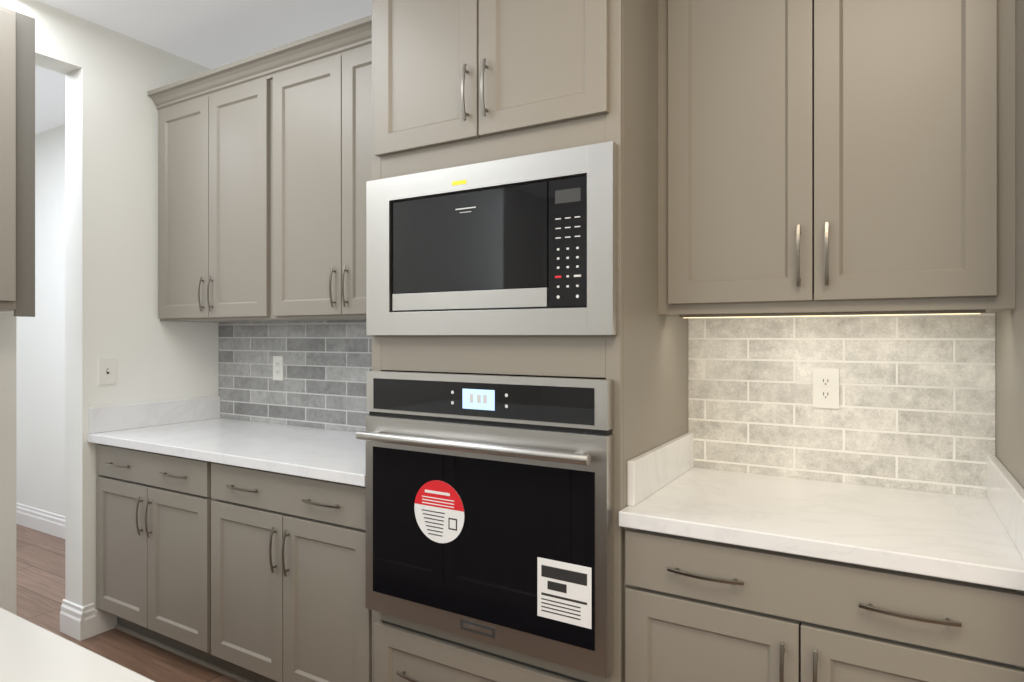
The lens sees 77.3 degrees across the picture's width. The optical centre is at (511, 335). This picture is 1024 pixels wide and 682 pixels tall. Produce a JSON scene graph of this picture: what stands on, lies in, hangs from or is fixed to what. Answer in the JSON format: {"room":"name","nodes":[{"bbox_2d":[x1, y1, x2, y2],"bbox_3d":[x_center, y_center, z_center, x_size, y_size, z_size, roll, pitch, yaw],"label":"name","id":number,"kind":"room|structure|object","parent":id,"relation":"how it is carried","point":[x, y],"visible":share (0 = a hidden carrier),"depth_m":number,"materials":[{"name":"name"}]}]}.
{"room":"kitchen","nodes":[
{"label":"kitchen","id":0,"kind":"room"},
{"bbox_2d":[0,0,218,614],"bbox_3d":[-2.912,-0.032,1.334,0.150,2.770,5.000,0,0,31],"label":"wall","id":1,"kind":"structure","parent":0,"point":[112,78],"depth_m":2.93,"materials":[{"name":"white paint"}]},
{"bbox_2d":[0,6,34,316],"bbox_3d":[-2.145,-0.634,2.134,0.348,1.125,0.840,0,0,31],"label":"upper cabinet","id":2,"kind":"object","parent":1,"relation":"attached to","point":[17,163],"visible":1,"depth_m":2.37,"materials":[{"name":"beige paint"}]},
{"bbox_2d":[60,599,115,633],"bbox_3d":[-1.890,1.281,3.218,0.016,0.145,0.676,0,0,31],"label":"baseboard","id":3,"kind":"structure","parent":1,"relation":"attached to","point":[79,622],"depth_m":2.89,"materials":[{"name":"white paint"}]},
{"bbox_2d":[99,358,115,384],"bbox_3d":[-1.859,0.163,2.947,0.014,0.120,0.072,0,0,31],"label":"switch plate","id":4,"kind":"object","parent":1,"relation":"attached to","point":[107,370],"visible":1,"depth_m":2.95,"materials":[{"name":"white plastic"}]},
{"bbox_2d":[16,524,238,681],"bbox_3d":[-1.541,1.413,0.519,8.900,0.120,5.300,0,0,31],"label":"floor","id":5,"kind":"structure","parent":0,"point":[40,576],"depth_m":3.09,"materials":[{"name":"brown wood"}]},
{"bbox_2d":[96,444,230,675],"bbox_3d":[-1.378,0.922,2.946,0.838,0.889,0.657,0,0,31],"label":"base cabinet","id":6,"kind":"object","parent":5,"relation":"on","point":[153,548],"visible":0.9,"depth_m":2.66,"materials":[{"name":"beige paint"}]},
{"bbox_2d":[87,396,365,486],"bbox_3d":[-1.020,0.400,2.729,1.680,0.154,0.652,0,0,31],"label":"countertop","id":7,"kind":"structure","parent":6,"relation":"on","point":[197,428],"depth_m":2.74,"materials":[{"name":"stone"}]},
{"bbox_2d":[211,462,371,681],"bbox_3d":[-0.657,0.922,2.518,0.840,0.889,0.657,0,0,31],"label":"base cabinet","id":8,"kind":"object","parent":5,"relation":"on","point":[288,577],"visible":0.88,"depth_m":2.24,"materials":[{"name":"beige paint"}]},
{"bbox_2d":[372,0,687,681],"bbox_3d":[0.061,0.023,2.080,0.840,2.660,0.677,0,0,31],"label":"tall cabinet","id":9,"kind":"object","parent":5,"relation":"on","point":[456,83],"visible":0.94,"depth_m":1.79,"materials":[{"name":"beige paint"}]},
{"bbox_2d":[356,371,612,677],"bbox_3d":[0.035,0.479,2.037,0.804,0.737,0.682,0,0,31],"label":"wall oven","id":10,"kind":"object","parent":9,"relation":"in","point":[489,508],"visible":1,"depth_m":1.75,"materials":[{"name":"black glass"}]},
{"bbox_2d":[366,141,616,334],"bbox_3d":[0.027,-0.243,2.024,0.824,0.483,0.513,0,0,31],"label":"built-in microwave","id":11,"kind":"object","parent":9,"relation":"in","point":[523,245],"visible":1,"depth_m":1.77,"materials":[{"name":"silver metal"}]},
{"bbox_2d":[624,527,1023,681],"bbox_3d":[0.784,0.922,1.663,0.830,0.889,0.657,0,0,31],"label":"base cabinet","id":12,"kind":"object","parent":5,"relation":"on","point":[698,610],"visible":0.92,"depth_m":1.41,"materials":[{"name":"beige paint"}]},
{"bbox_2d":[619,432,1023,590],"bbox_3d":[0.785,0.400,1.666,0.830,0.154,0.636,0,0,31],"label":"countertop","id":13,"kind":"structure","parent":12,"relation":"on","point":[672,489],"depth_m":1.54,"materials":[{"name":"stone"}]},
{"bbox_2d":[996,0,1023,488],"bbox_3d":[1.539,0.023,1.155,0.988,2.660,0.758,0,0,31],"label":"panel","id":14,"kind":"object","parent":5,"relation":"on","point":[1010,390],"visible":0.38,"depth_m":1.44,"materials":[{"name":"beige paint"}]},
{"bbox_3d":[-1.352,0.915,0.739,2.100,0.876,1.010,0,0,31],"label":"kitchen island","id":15,"kind":"object","parent":5,"relation":"on","visible":0},
{"bbox_2d":[0,608,154,681],"bbox_3d":[-1.355,0.458,0.735,2.160,0.038,1.060,0,0,31],"label":"island countertop","id":16,"kind":"structure","parent":15,"relation":"on","point":[30,651],"depth_m":0.87,"materials":[{"name":"stone"}]},
{"bbox_2d":[35,0,371,133],"bbox_3d":[-1.541,-1.477,0.519,8.900,0.120,5.300,0,0,31],"label":"ceiling","id":17,"kind":"structure","parent":0,"point":[211,34],"depth_m":2.92,"materials":[{"name":"grey paint"}]},
{"bbox_2d":[16,124,995,515],"bbox_3d":[-0.228,-0.032,2.730,8.900,2.770,0.158,0,0,31],"label":"wall","id":18,"kind":"structure","parent":0,"point":[916,410],"depth_m":2.04,"materials":[{"name":"grey tile"}]},
{"bbox_2d":[16,503,64,538],"bbox_3d":[-2.822,1.281,4.178,2.600,0.145,0.016,0,0,31],"label":"baseboard","id":19,"kind":"structure","parent":18,"relation":"attached to","point":[40,520],"depth_m":4.43,"materials":[{"name":"white paint"}]},
{"bbox_2d":[148,52,328,321],"bbox_3d":[-1.309,-0.629,3.062,0.838,1.115,0.388,0,0,31],"label":"upper cabinet","id":20,"kind":"object","parent":18,"relation":"attached to","point":[215,194],"visible":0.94,"depth_m":2.90,"materials":[{"name":"beige paint"}]},
{"bbox_2d":[273,356,283,380],"bbox_3d":[-1.165,0.161,3.190,0.072,0.120,0.008,0,0,31],"label":"outlet","id":21,"kind":"object","parent":18,"relation":"attached to","point":[278,367],"visible":1,"depth_m":3.18,"materials":[{"name":"white plastic"}]},
{"bbox_2d":[262,15,371,320],"bbox_3d":[-0.588,-0.629,2.633,0.840,1.115,0.388,0,0,31],"label":"upper cabinet","id":22,"kind":"object","parent":18,"relation":"attached to","point":[322,128],"visible":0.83,"depth_m":2.56,"materials":[{"name":"beige paint"}]},
{"bbox_2d":[813,368,838,408],"bbox_3d":[0.948,0.158,1.935,0.072,0.120,0.008,0,0,31],"label":"outlet","id":23,"kind":"object","parent":18,"relation":"attached to","point":[825,387],"visible":1,"depth_m":1.93,"materials":[{"name":"white plastic"}]},
{"bbox_2d":[658,0,1015,317],"bbox_3d":[0.852,-0.620,1.778,0.830,1.134,0.388,0,0,31],"label":"upper cabinet","id":24,"kind":"object","parent":18,"relation":"attached to","point":[836,157],"visible":1,"depth_m":1.62,"materials":[{"name":"beige paint"}]}
]}

